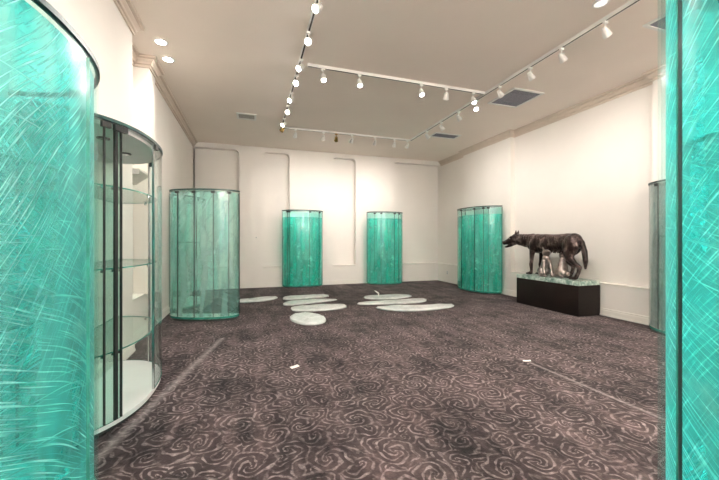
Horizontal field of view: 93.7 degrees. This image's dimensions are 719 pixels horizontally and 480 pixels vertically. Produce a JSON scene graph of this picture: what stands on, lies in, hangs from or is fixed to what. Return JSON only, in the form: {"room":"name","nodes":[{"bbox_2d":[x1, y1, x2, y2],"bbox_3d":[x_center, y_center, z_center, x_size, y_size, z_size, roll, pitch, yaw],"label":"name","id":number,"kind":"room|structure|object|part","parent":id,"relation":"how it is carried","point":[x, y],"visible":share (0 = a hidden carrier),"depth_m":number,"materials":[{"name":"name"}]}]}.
{"room":"museum","nodes":[
{"label":"museum","id":0,"kind":"room"},
{"bbox_2d":[0,0,193,449],"bbox_3d":[-2.437,-0.650,2.468,0.390,4.000,14.200,0,0,-18],"label":"wall","id":1,"kind":"structure","parent":0,"point":[126,93],"depth_m":2.71,"materials":[{"name":"paint"}]},
{"bbox_2d":[0,285,193,467],"bbox_3d":[-2.247,1.285,2.424,0.124,0.130,14.000,0,0,-18],"label":"baseboard","id":2,"kind":"structure","parent":1,"relation":"attached to","point":[141,332],"depth_m":2.64,"materials":[{"name":"paint"}]},
{"bbox_2d":[132,293,145,300],"bbox_3d":[-3.047,0.781,4.462,0.162,0.018,0.870,0,0,-18],"label":"trim","id":3,"kind":"structure","parent":1,"relation":"attached to","point":[137,295],"depth_m":4.69,"materials":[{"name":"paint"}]},
{"bbox_2d":[132,168,147,184],"bbox_3d":[-3.049,-0.860,4.579,0.230,0.160,0.445,0,0,-18],"label":"light","id":4,"kind":"object","parent":1,"relation":"attached to","point":[138,175],"visible":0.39,"depth_m":4.56,"materials":[{"name":"beige plastic"}]},
{"bbox_2d":[113,0,197,146],"bbox_3d":[-2.285,-2.575,2.412,0.344,0.149,14.000,0,0,-18],"label":"trim","id":5,"kind":"structure","parent":1,"relation":"attached to","point":[126,8],"depth_m":4.88,"materials":[{"name":"paint"}]},
{"bbox_2d":[193,142,439,284],"bbox_3d":[-0.981,-0.650,10.380,7.750,4.000,0.350,0,0,-18],"label":"wall","id":6,"kind":"structure","parent":0,"point":[269,181],"depth_m":10.04,"materials":[{"name":"paint"}]},
{"bbox_2d":[195,263,434,268],"bbox_3d":[-0.941,0.781,10.308,7.480,0.018,0.212,0,0,-18],"label":"trim","id":7,"kind":"structure","parent":6,"relation":"attached to","point":[393,263],"depth_m":9.82,"materials":[{"name":"paint"}]},
{"bbox_2d":[195,276,437,289],"bbox_3d":[-0.907,1.285,10.202,7.480,0.130,0.034,0,0,-18],"label":"baseboard","id":8,"kind":"structure","parent":6,"relation":"attached to","point":[350,281],"depth_m":10.05,"materials":[{"name":"paint"}]},
{"bbox_2d":[21,280,718,479],"bbox_3d":[1.206,1.400,3.651,8.050,0.100,14.500,0,0,-18],"label":"floor","id":9,"kind":"structure","parent":0,"point":[374,393],"depth_m":2.92,"materials":[{"name":"carpet"}]},
{"bbox_2d":[0,0,99,479],"bbox_3d":[-1.483,0.248,1.295,0.668,2.203,1.538,0,0,-18],"label":"display cabinet","id":10,"kind":"object","parent":9,"relation":"on","point":[46,469],"visible":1,"depth_m":1.82,"materials":[{"name":"teal glass"}]},
{"bbox_3d":[-1.808,0.230,1.936,0.449,2.100,0.050,0,0,0],"label":"glass pane","id":11,"kind":"part","parent":10,"relation":"part of","materials":[{"name":"teal glass"}]},
{"bbox_2d":[0,153,85,192],"bbox_3d":[-1.504,-0.275,1.288,0.615,0.010,1.440,0,0,-18],"label":"glass shelf","id":12,"kind":"object","parent":10,"relation":"attached to","point":[1,154],"depth_m":1.48,"materials":[{"name":"teal glass"}]},
{"bbox_2d":[0,291,85,332],"bbox_3d":[-1.504,0.295,1.288,0.615,0.010,1.440,0,0,-18],"label":"glass shelf","id":13,"kind":"object","parent":10,"relation":"attached to","point":[74,309],"depth_m":1.49,"materials":[{"name":"teal glass"}]},
{"bbox_3d":[-1.488,1.298,1.294,0.650,0.035,1.510,0,0,-18],"label":"plate","id":14,"kind":"part","parent":10,"relation":"part of","materials":[{"name":"teal glass"}]},
{"bbox_3d":[-1.152,0.230,1.206,0.059,2.100,0.634,0,0,-8],"label":"glass pane","id":15,"kind":"part","parent":10,"relation":"part of","materials":[{"name":"teal glass"}]},
{"bbox_3d":[-1.382,0.230,1.734,0.061,2.100,0.543,0,0,-43],"label":"glass pane","id":16,"kind":"part","parent":10,"relation":"part of","materials":[{"name":"glass"}]},
{"bbox_2d":[16,98,162,459],"bbox_3d":[-2.044,0.248,2.890,0.586,2.203,1.628,0,0,-18],"label":"display cabinet","id":17,"kind":"object","parent":9,"relation":"on","point":[122,390],"visible":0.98,"depth_m":2.46,"materials":[{"name":"teal glass"}]},
{"bbox_3d":[-1.896,0.230,2.160,0.428,2.100,0.060,0,0,-43],"label":"glass pane","id":18,"kind":"part","parent":17,"relation":"part of","materials":[{"name":"teal glass"}]},
{"bbox_3d":[-2.072,-0.814,2.881,0.520,0.028,1.540,0,0,-18],"label":"panel","id":19,"kind":"part","parent":17,"relation":"part of","materials":[{"name":"teal glass"}]},
{"bbox_2d":[21,177,156,203],"bbox_3d":[-2.074,-0.385,2.880,0.515,0.010,1.530,0,0,-18],"label":"glass shelf","id":20,"kind":"object","parent":17,"relation":"attached to","point":[125,200],"depth_m":2.85,"materials":[{"name":"teal glass"}]},
{"bbox_2d":[21,259,156,273],"bbox_3d":[-2.074,0.205,2.880,0.515,0.010,1.530,0,0,-18],"label":"glass shelf","id":21,"kind":"object","parent":17,"relation":"attached to","point":[126,263],"depth_m":2.45,"materials":[{"name":"teal glass"}]},
{"bbox_2d":[21,316,156,371],"bbox_3d":[-2.074,0.805,2.880,0.515,0.010,1.530,0,0,-18],"label":"glass shelf","id":22,"kind":"object","parent":17,"relation":"attached to","point":[115,353],"depth_m":2.40,"materials":[{"name":"teal glass"}]},
{"bbox_3d":[-2.057,-0.840,2.885,0.550,0.020,1.600,0,0,-18],"label":"plate","id":23,"kind":"part","parent":17,"relation":"part of","materials":[{"name":"clear glass"}]},
{"bbox_3d":[-2.057,1.298,2.885,0.550,0.035,1.600,0,0,-18],"label":"plate","id":24,"kind":"part","parent":17,"relation":"part of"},
{"bbox_2d":[96,136,109,140],"bbox_3d":[-2.006,-0.796,2.639,0.089,0.007,0.089,0,0,19],"label":"recessed light","id":25,"kind":"object","parent":17,"relation":"attached to","point":[97,137],"depth_m":2.62,"materials":[{"name":"silver metal"}]},
{"bbox_3d":[-1.957,0.230,3.251,0.092,2.100,0.793,0,0,-34],"label":"glass pane","id":26,"kind":"part","parent":17,"relation":"part of","materials":[{"name":"clear glass"}]},
{"bbox_2d":[169,194,205,311],"bbox_3d":[-3.518,0.248,7.058,0.538,2.203,1.508,0,0,-18],"label":"display cabinet","id":27,"kind":"object","parent":9,"relation":"on","point":[187,302],"visible":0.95,"depth_m":6.79,"materials":[{"name":"teal glass"}]},
{"bbox_3d":[-3.523,-0.840,7.057,0.520,0.020,1.480,0,0,-18],"label":"plate","id":28,"kind":"part","parent":27,"relation":"part of","materials":[{"name":"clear glass"}]},
{"bbox_3d":[-3.523,1.298,7.057,0.520,0.035,1.480,0,0,-18],"label":"plate","id":29,"kind":"part","parent":27,"relation":"part of","materials":[{"name":"teal glass"}]},
{"bbox_3d":[-3.317,0.230,7.124,0.103,2.100,0.968,0,0,-18],"label":"glass pane","id":30,"kind":"part","parent":27,"relation":"part of","materials":[{"name":"glass"}]},
{"bbox_2d":[169,188,239,320],"bbox_3d":[-2.683,0.248,5.715,1.198,2.203,0.336,0,0,0],"label":"display cabinet","id":31,"kind":"object","parent":9,"relation":"on","point":[177,316],"visible":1,"depth_m":5.64,"materials":[{"name":"teal glass"}]},
{"bbox_3d":[-2.683,-0.840,5.729,1.170,0.020,0.300,0,0,0],"label":"plate","id":32,"kind":"part","parent":31,"relation":"part of","materials":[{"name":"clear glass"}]},
{"bbox_3d":[-2.683,1.298,5.729,1.170,0.035,0.300,0,0,0],"label":"plate","id":33,"kind":"part","parent":31,"relation":"part of","materials":[{"name":"teal glass"}]},
{"bbox_2d":[237,296,277,302],"bbox_3d":[-2.257,1.323,7.516,0.917,0.050,0.431,0,0,-30],"label":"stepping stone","id":34,"kind":"object","parent":9,"relation":"on","point":[265,298],"visible":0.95,"depth_m":7.41,"materials":[{"name":"white stone"}]},
{"bbox_2d":[282,210,322,287],"bbox_3d":[-1.608,0.248,9.706,1.198,2.203,0.452,0,0,-18],"label":"display cabinet","id":35,"kind":"object","parent":9,"relation":"on","point":[303,285],"visible":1,"depth_m":9.57,"materials":[{"name":"teal glass"}]},
{"bbox_3d":[-1.612,1.298,9.717,1.170,0.035,0.420,0,0,-18],"label":"plate","id":36,"kind":"part","parent":35,"relation":"part of","materials":[{"name":"teal glass"}]},
{"bbox_3d":[-1.612,-0.840,9.717,1.170,0.020,0.420,0,0,-18],"label":"plate","id":37,"kind":"part","parent":35,"relation":"part of","materials":[{"name":"clear glass"}]},
{"bbox_2d":[283,294,328,299],"bbox_3d":[-1.237,1.323,7.842,1.074,0.050,0.445,0,0,-18],"label":"stepping stone","id":38,"kind":"object","parent":9,"relation":"on","point":[312,296],"visible":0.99,"depth_m":7.79,"materials":[{"name":"white stone"}]},
{"bbox_2d":[290,312,325,324],"bbox_3d":[-0.876,1.323,5.708,0.575,0.050,0.894,0,0,-18],"label":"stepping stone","id":39,"kind":"object","parent":9,"relation":"on","point":[303,318],"visible":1,"depth_m":5.60,"materials":[{"name":"white stone"}]},
{"bbox_2d":[283,298,336,305],"bbox_3d":[-1.061,1.323,7.274,1.212,0.050,0.371,0,0,-26],"label":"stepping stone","id":40,"kind":"object","parent":9,"relation":"on","point":[308,301],"visible":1,"depth_m":7.16,"materials":[{"name":"white stone"}]},
{"bbox_2d":[291,304,346,311],"bbox_3d":[-0.790,1.323,6.630,1.100,0.050,0.563,0,0,-18],"label":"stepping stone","id":41,"kind":"object","parent":9,"relation":"on","point":[315,307],"visible":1,"depth_m":6.52,"materials":[{"name":"white stone"}]},
{"bbox_2d":[367,211,402,284],"bbox_3d":[0.834,0.248,10.280,1.168,2.203,0.409,0,0,-18],"label":"display cabinet","id":42,"kind":"object","parent":9,"relation":"on","point":[394,282],"visible":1,"depth_m":10.18,"materials":[{"name":"teal glass"}]},
{"bbox_3d":[0.831,1.298,10.290,1.140,0.035,0.380,0,0,-18],"label":"plate","id":43,"kind":"part","parent":42,"relation":"part of","materials":[{"name":"teal glass"}]},
{"bbox_3d":[1.291,0.230,10.447,0.074,2.100,0.404,0,0,17],"label":"glass pane","id":44,"kind":"part","parent":42,"relation":"part of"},
{"bbox_2d":[364,294,411,299],"bbox_3d":[0.669,1.323,7.879,1.146,0.050,0.531,0,0,-18],"label":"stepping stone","id":45,"kind":"object","parent":9,"relation":"on","point":[386,296],"visible":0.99,"depth_m":7.78,"materials":[{"name":"white stone"}]},
{"bbox_2d":[357,298,426,304],"bbox_3d":[0.738,1.323,7.216,1.608,0.050,0.413,0,0,-18],"label":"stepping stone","id":46,"kind":"object","parent":9,"relation":"on","point":[412,300],"visible":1,"depth_m":7.14,"materials":[{"name":"white stone"}]},
{"bbox_2d":[376,304,453,311],"bbox_3d":[1.146,1.323,6.603,1.619,0.050,0.527,0,0,-8],"label":"glass shelf","id":47,"kind":"object","parent":9,"relation":"on","point":[404,308],"visible":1,"depth_m":6.52,"materials":[{"name":"white"}]},
{"bbox_2d":[457,205,501,294],"bbox_3d":[3.038,0.248,8.978,0.560,2.203,1.528,0,0,-18],"label":"display cabinet","id":48,"kind":"object","parent":9,"relation":"on","point":[465,287],"visible":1,"depth_m":8.60,"materials":[{"name":"teal glass"}]},
{"bbox_3d":[3.049,-0.840,8.982,0.530,0.020,1.500,0,0,-18],"label":"plate","id":49,"kind":"part","parent":48,"relation":"part of","materials":[{"name":"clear glass"}]},
{"bbox_3d":[3.049,1.298,8.982,0.530,0.035,1.500,0,0,-18],"label":"plate","id":50,"kind":"part","parent":48,"relation":"part of","materials":[{"name":"teal glass"}]},
{"bbox_2d":[517,273,599,316],"bbox_3d":[3.867,1.040,6.682,0.535,0.620,1.440,0,0,-18],"label":"plinth","id":51,"kind":"object","parent":9,"relation":"on","point":[580,297],"visible":0.94,"depth_m":6.25,"materials":[{"name":"black paint"}]},
{"bbox_2d":[502,230,587,279],"bbox_3d":[3.758,0.259,6.931,0.437,0.938,1.926,0,0,-18],"label":"statue","id":52,"kind":"object","parent":51,"relation":"on","point":[568,245],"visible":1,"depth_m":6.59,"materials":[{"name":"brown metal"}]},
{"bbox_2d":[648,171,718,347],"bbox_3d":[4.592,0.248,4.489,0.518,2.203,1.468,0,0,-18],"label":"display cabinet","id":53,"kind":"object","parent":9,"relation":"on","point":[657,327],"visible":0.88,"depth_m":4.77,"materials":[{"name":"teal glass"}]},
{"bbox_3d":[4.418,0.230,5.078,0.092,2.100,0.522,0,0,38],"label":"glass pane","id":54,"kind":"part","parent":53,"relation":"part of","materials":[{"name":"clear glass"}]},
{"bbox_2d":[652,235,714,236],"bbox_3d":[4.614,-0.055,4.496,0.465,0.010,1.370,0,0,-18],"label":"glass shelf","id":55,"kind":"object","parent":53,"relation":"attached to","point":[655,235],"depth_m":4.81,"materials":[{"name":"teal glass"}]},
{"bbox_3d":[4.597,1.298,4.490,0.500,0.035,1.440,0,0,-18],"label":"plate","id":56,"kind":"part","parent":53,"relation":"part of","materials":[{"name":"teal glass"}]},
{"bbox_2d":[652,268,718,275],"bbox_3d":[4.614,0.445,4.496,0.465,0.010,1.370,0,0,-18],"label":"glass shelf","id":57,"kind":"object","parent":53,"relation":"attached to","point":[656,269],"depth_m":4.67,"materials":[{"name":"teal glass"}]},
{"bbox_3d":[4.597,-0.840,4.490,0.500,0.020,1.440,0,0,-18],"label":"plate","id":58,"kind":"part","parent":53,"relation":"part of","materials":[{"name":"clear glass"}]},
{"bbox_2d":[666,0,718,479],"bbox_3d":[1.092,0.248,0.660,0.585,2.203,1.028,0,0,-13],"label":"display cabinet","id":59,"kind":"object","parent":9,"relation":"on","point":[703,6],"visible":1,"depth_m":0.92,"materials":[{"name":"teal glass"}]},
{"bbox_3d":[0.831,0.230,0.700,0.037,2.100,0.368,0,0,-3],"label":"glass pane","id":60,"kind":"part","parent":59,"relation":"part of","materials":[{"name":"teal glass"}]},
{"bbox_3d":[1.046,0.230,1.050,0.492,2.100,0.234,0,0,-13],"label":"glass pane","id":61,"kind":"part","parent":59,"relation":"part of","materials":[{"name":"teal glass"}]},
{"bbox_2d":[682,132,718,167],"bbox_3d":[1.122,-0.255,0.667,0.515,0.010,0.930,0,0,-13],"label":"glass shelf","id":62,"kind":"object","parent":59,"relation":"attached to","point":[698,143],"depth_m":0.87,"materials":[{"name":"teal glass"}]},
{"bbox_2d":[682,343,718,394],"bbox_3d":[1.122,0.365,0.667,0.515,0.010,0.930,0,0,-13],"label":"glass shelf","id":63,"kind":"object","parent":59,"relation":"attached to","point":[697,384],"depth_m":0.88,"materials":[{"name":"teal glass"}]},
{"bbox_3d":[1.105,-0.840,0.663,0.550,0.020,1.000,0,0,-13],"label":"plate","id":64,"kind":"part","parent":59,"relation":"part of","materials":[{"name":"teal glass"}]},
{"bbox_2d":[131,0,718,160],"bbox_3d":[1.206,-2.700,3.651,8.050,0.100,14.500,0,0,-18],"label":"ceiling","id":65,"kind":"structure","parent":0,"point":[230,57],"depth_m":4.97,"materials":[{"name":"paint"}]},
{"bbox_2d":[153,37,167,45],"bbox_3d":[-2.648,-2.640,4.492,0.170,0.020,0.170,0,0,-18],"label":"recessed light","id":66,"kind":"object","parent":65,"relation":"in","point":[160,41],"visible":1,"depth_m":4.48,"materials":[{"name":"white ceramic"}]},
{"bbox_2d":[161,56,174,62],"bbox_3d":[-2.799,-2.640,4.926,0.170,0.020,0.170,0,0,-18],"label":"recessed light","id":67,"kind":"object","parent":65,"relation":"in","point":[169,59],"visible":1,"depth_m":4.92,"materials":[{"name":"white ceramic"}]},
{"bbox_2d":[236,112,255,120],"bbox_3d":[-2.415,-2.640,7.206,0.400,0.020,0.360,0,0,-18],"label":"ceiling vent","id":68,"kind":"object","parent":65,"relation":"in","point":[245,116],"visible":1,"depth_m":7.20,"materials":[{"name":"grey metal"}]},
{"bbox_2d":[281,0,317,127],"bbox_3d":[-0.420,-2.627,3.559,0.040,0.044,9.030,0,0,-18],"label":"track rail","id":69,"kind":"object","parent":65,"relation":"attached to","point":[312,16],"visible":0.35,"depth_m":4.63,"materials":[{"name":"white metal"}]},
{"bbox_2d":[281,118,286,127],"bbox_3d":[-1.618,-2.504,7.204,0.100,0.200,0.136,0,0,38],"label":"track spotlight","id":70,"kind":"object","parent":69,"relation":"hanging from","point":[284,123],"visible":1,"depth_m":7.19,"materials":[{"name":"white metal"}]},
{"bbox_2d":[285,105,289,114],"bbox_3d":[-1.381,-2.505,6.497,0.100,0.198,0.137,0,0,3],"label":"track spotlight","id":71,"kind":"object","parent":69,"relation":"hanging from","point":[287,111],"visible":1,"depth_m":6.47,"materials":[{"name":"white metal"}]},
{"bbox_2d":[287,92,293,103],"bbox_3d":[-1.207,-2.504,5.939,0.100,0.200,0.136,0,0,38],"label":"track spotlight","id":72,"kind":"object","parent":69,"relation":"hanging from","point":[290,100],"visible":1,"depth_m":5.92,"materials":[{"name":"white metal"}]},
{"bbox_2d":[293,74,298,86],"bbox_3d":[-0.992,-2.505,5.299,0.100,0.198,0.137,0,0,3],"label":"track spotlight","id":73,"kind":"object","parent":69,"relation":"hanging from","point":[295,82],"visible":1,"depth_m":5.27,"materials":[{"name":"white metal"}]},
{"bbox_2d":[296,58,303,71],"bbox_3d":[-0.849,-2.504,4.836,0.100,0.200,0.136,0,0,38],"label":"track spotlight","id":74,"kind":"object","parent":69,"relation":"hanging from","point":[299,68],"visible":1,"depth_m":4.82,"materials":[{"name":"white metal"}]},
{"bbox_2d":[304,31,311,45],"bbox_3d":[-0.633,-2.505,4.196,0.100,0.198,0.137,0,0,3],"label":"track spotlight","id":75,"kind":"object","parent":69,"relation":"hanging from","point":[307,41],"visible":1,"depth_m":4.16,"materials":[{"name":"white metal"}]},
{"bbox_2d":[311,0,322,13],"bbox_3d":[-0.444,-2.504,3.590,0.100,0.200,0.136,0,0,38],"label":"track spotlight","id":76,"kind":"object","parent":69,"relation":"hanging from","point":[316,7],"visible":1,"depth_m":3.56,"materials":[{"name":"white metal"}]},
{"bbox_2d":[285,126,409,140],"bbox_3d":[-0.237,-2.627,8.366,3.260,0.044,0.040,0,0,-18],"label":"track rail","id":77,"kind":"object","parent":65,"relation":"attached to","point":[292,128],"visible":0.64,"depth_m":8.32,"materials":[{"name":"white metal"}]},
{"bbox_2d":[307,63,484,94],"bbox_3d":[0.727,-2.627,5.546,3.170,0.044,0.040,0,0,-18],"label":"track rail","id":78,"kind":"object","parent":65,"relation":"attached to","point":[310,65],"visible":1,"depth_m":5.47,"materials":[{"name":"white metal"}]},
{"bbox_2d":[320,68,326,82],"bbox_3d":[-0.545,-2.505,5.116,0.100,0.199,0.106,0,0,-18],"label":"track spotlight","id":79,"kind":"object","parent":78,"relation":"hanging from","point":[323,79],"visible":1,"depth_m":5.11,"materials":[{"name":"white metal"}]},
{"bbox_2d":[357,74,362,87],"bbox_3d":[0.007,-2.505,5.295,0.100,0.199,0.106,0,0,-18],"label":"track spotlight","id":80,"kind":"object","parent":78,"relation":"hanging from","point":[359,82],"visible":1,"depth_m":5.29,"materials":[{"name":"white metal"}]},
{"bbox_2d":[419,84,424,96],"bbox_3d":[1.044,-2.505,5.632,0.100,0.199,0.106,0,0,-18],"label":"track spotlight","id":81,"kind":"object","parent":78,"relation":"hanging from","point":[421,92],"visible":1,"depth_m":5.63,"materials":[{"name":"white metal"}]},
{"bbox_2d":[443,88,448,99],"bbox_3d":[1.496,-2.503,5.813,0.106,0.203,0.127,0,0,-18],"label":"track spotlight","id":82,"kind":"object","parent":78,"relation":"hanging from","point":[446,97],"visible":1,"depth_m":5.79,"materials":[{"name":"white metal"}]},
{"bbox_2d":[471,92,476,104],"bbox_3d":[2.023,-2.505,5.950,0.100,0.199,0.106,0,0,-18],"label":"track spotlight","id":83,"kind":"object","parent":78,"relation":"hanging from","point":[473,100],"visible":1,"depth_m":5.94,"materials":[{"name":"white metal"}]},
{"bbox_2d":[430,132,461,138],"bbox_3d":[2.168,-2.640,8.538,0.740,0.020,0.340,0,0,-18],"label":"ceiling vent","id":84,"kind":"object","parent":65,"relation":"in","point":[436,134],"visible":0.87,"depth_m":8.52,"materials":[{"name":"grey metal"}]},
{"bbox_2d":[487,87,544,107],"bbox_3d":[2.900,-2.640,6.284,0.680,0.020,0.700,0,0,-18],"label":"ceiling vent","id":85,"kind":"object","parent":65,"relation":"in","point":[515,97],"visible":0.95,"depth_m":6.25,"materials":[{"name":"grey metal"}]},
{"bbox_2d":[410,0,640,140],"bbox_3d":[2.737,-2.627,4.585,0.040,0.044,9.030,0,0,-18],"label":"track rail","id":86,"kind":"object","parent":65,"relation":"attached to","point":[630,3],"visible":1,"depth_m":4.76,"materials":[{"name":"white metal"}]},
{"bbox_2d":[456,111,461,121],"bbox_3d":[2.019,-2.504,6.846,0.135,0.200,0.103,0,0,-18],"label":"track spotlight","id":87,"kind":"object","parent":86,"relation":"hanging from","point":[458,117],"visible":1,"depth_m":6.81,"materials":[{"name":"white metal"}]},
{"bbox_2d":[473,101,478,111],"bbox_3d":[2.171,-2.503,6.282,0.108,0.202,0.121,0,0,-18],"label":"track spotlight","id":88,"kind":"object","parent":86,"relation":"hanging from","point":[476,108],"visible":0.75,"depth_m":6.26,"materials":[{"name":"white metal"}]},
{"bbox_2d":[497,86,504,97],"bbox_3d":[2.386,-2.504,5.714,0.135,0.200,0.103,0,0,-18],"label":"track spotlight","id":89,"kind":"object","parent":86,"relation":"hanging from","point":[501,94],"visible":1,"depth_m":5.68,"materials":[{"name":"white metal"}]},
{"bbox_2d":[527,67,535,80],"bbox_3d":[2.587,-2.504,5.096,0.135,0.200,0.103,0,0,-18],"label":"track spotlight","id":90,"kind":"object","parent":86,"relation":"hanging from","point":[530,74],"visible":1,"depth_m":5.07,"materials":[{"name":"white metal"}]},
{"bbox_2d":[558,47,567,63],"bbox_3d":[2.754,-2.504,4.582,0.135,0.200,0.103,0,0,-18],"label":"track spotlight","id":91,"kind":"object","parent":86,"relation":"hanging from","point":[562,58],"visible":1,"depth_m":4.55,"materials":[{"name":"white metal"}]},
{"bbox_2d":[601,20,611,38],"bbox_3d":[2.936,-2.504,4.021,0.135,0.200,0.103,0,0,-18],"label":"track spotlight","id":92,"kind":"object","parent":86,"relation":"hanging from","point":[606,32],"visible":1,"depth_m":3.99,"materials":[{"name":"white metal"}]},
{"bbox_2d":[592,0,609,8],"bbox_3d":[2.691,-2.640,3.756,0.170,0.020,0.170,0,0,-18],"label":"recessed light","id":93,"kind":"object","parent":65,"relation":"in","point":[596,4],"visible":1,"depth_m":3.76,"materials":[{"name":"white ceramic"}]},
{"bbox_2d":[642,2,718,35],"bbox_3d":[3.898,-2.640,4.021,0.680,0.020,0.520,0,0,-18],"label":"ceiling vent","id":94,"kind":"object","parent":65,"relation":"in","point":[658,24],"visible":0.61,"depth_m":4.07,"materials":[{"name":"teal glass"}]},
{"bbox_2d":[438,55,718,329],"bbox_3d":[4.905,-0.650,4.853,0.270,4.000,14.200,0,0,-18],"label":"wall","id":95,"kind":"structure","parent":0,"point":[588,173],"depth_m":6.18,"materials":[{"name":"paint"}]},
{"bbox_2d":[438,263,652,289],"bbox_3d":[3.682,0.781,8.357,0.132,0.018,6.380,0,0,-18],"label":"trim","id":96,"kind":"structure","parent":95,"relation":"attached to","point":[622,285],"depth_m":5.85,"materials":[{"name":"paint"}]},
{"bbox_2d":[438,41,718,165],"bbox_3d":[4.815,-2.575,4.719,0.224,0.149,14.000,0,0,-18],"label":"trim","id":97,"kind":"structure","parent":95,"relation":"attached to","point":[647,78],"depth_m":6.30,"materials":[{"name":"paint"}]},
{"bbox_2d":[438,276,718,334],"bbox_3d":[4.792,1.285,4.711,0.034,0.130,14.000,0,0,-18],"label":"baseboard","id":98,"kind":"structure","parent":95,"relation":"attached to","point":[621,315],"depth_m":5.75,"materials":[{"name":"paint"}]}
]}

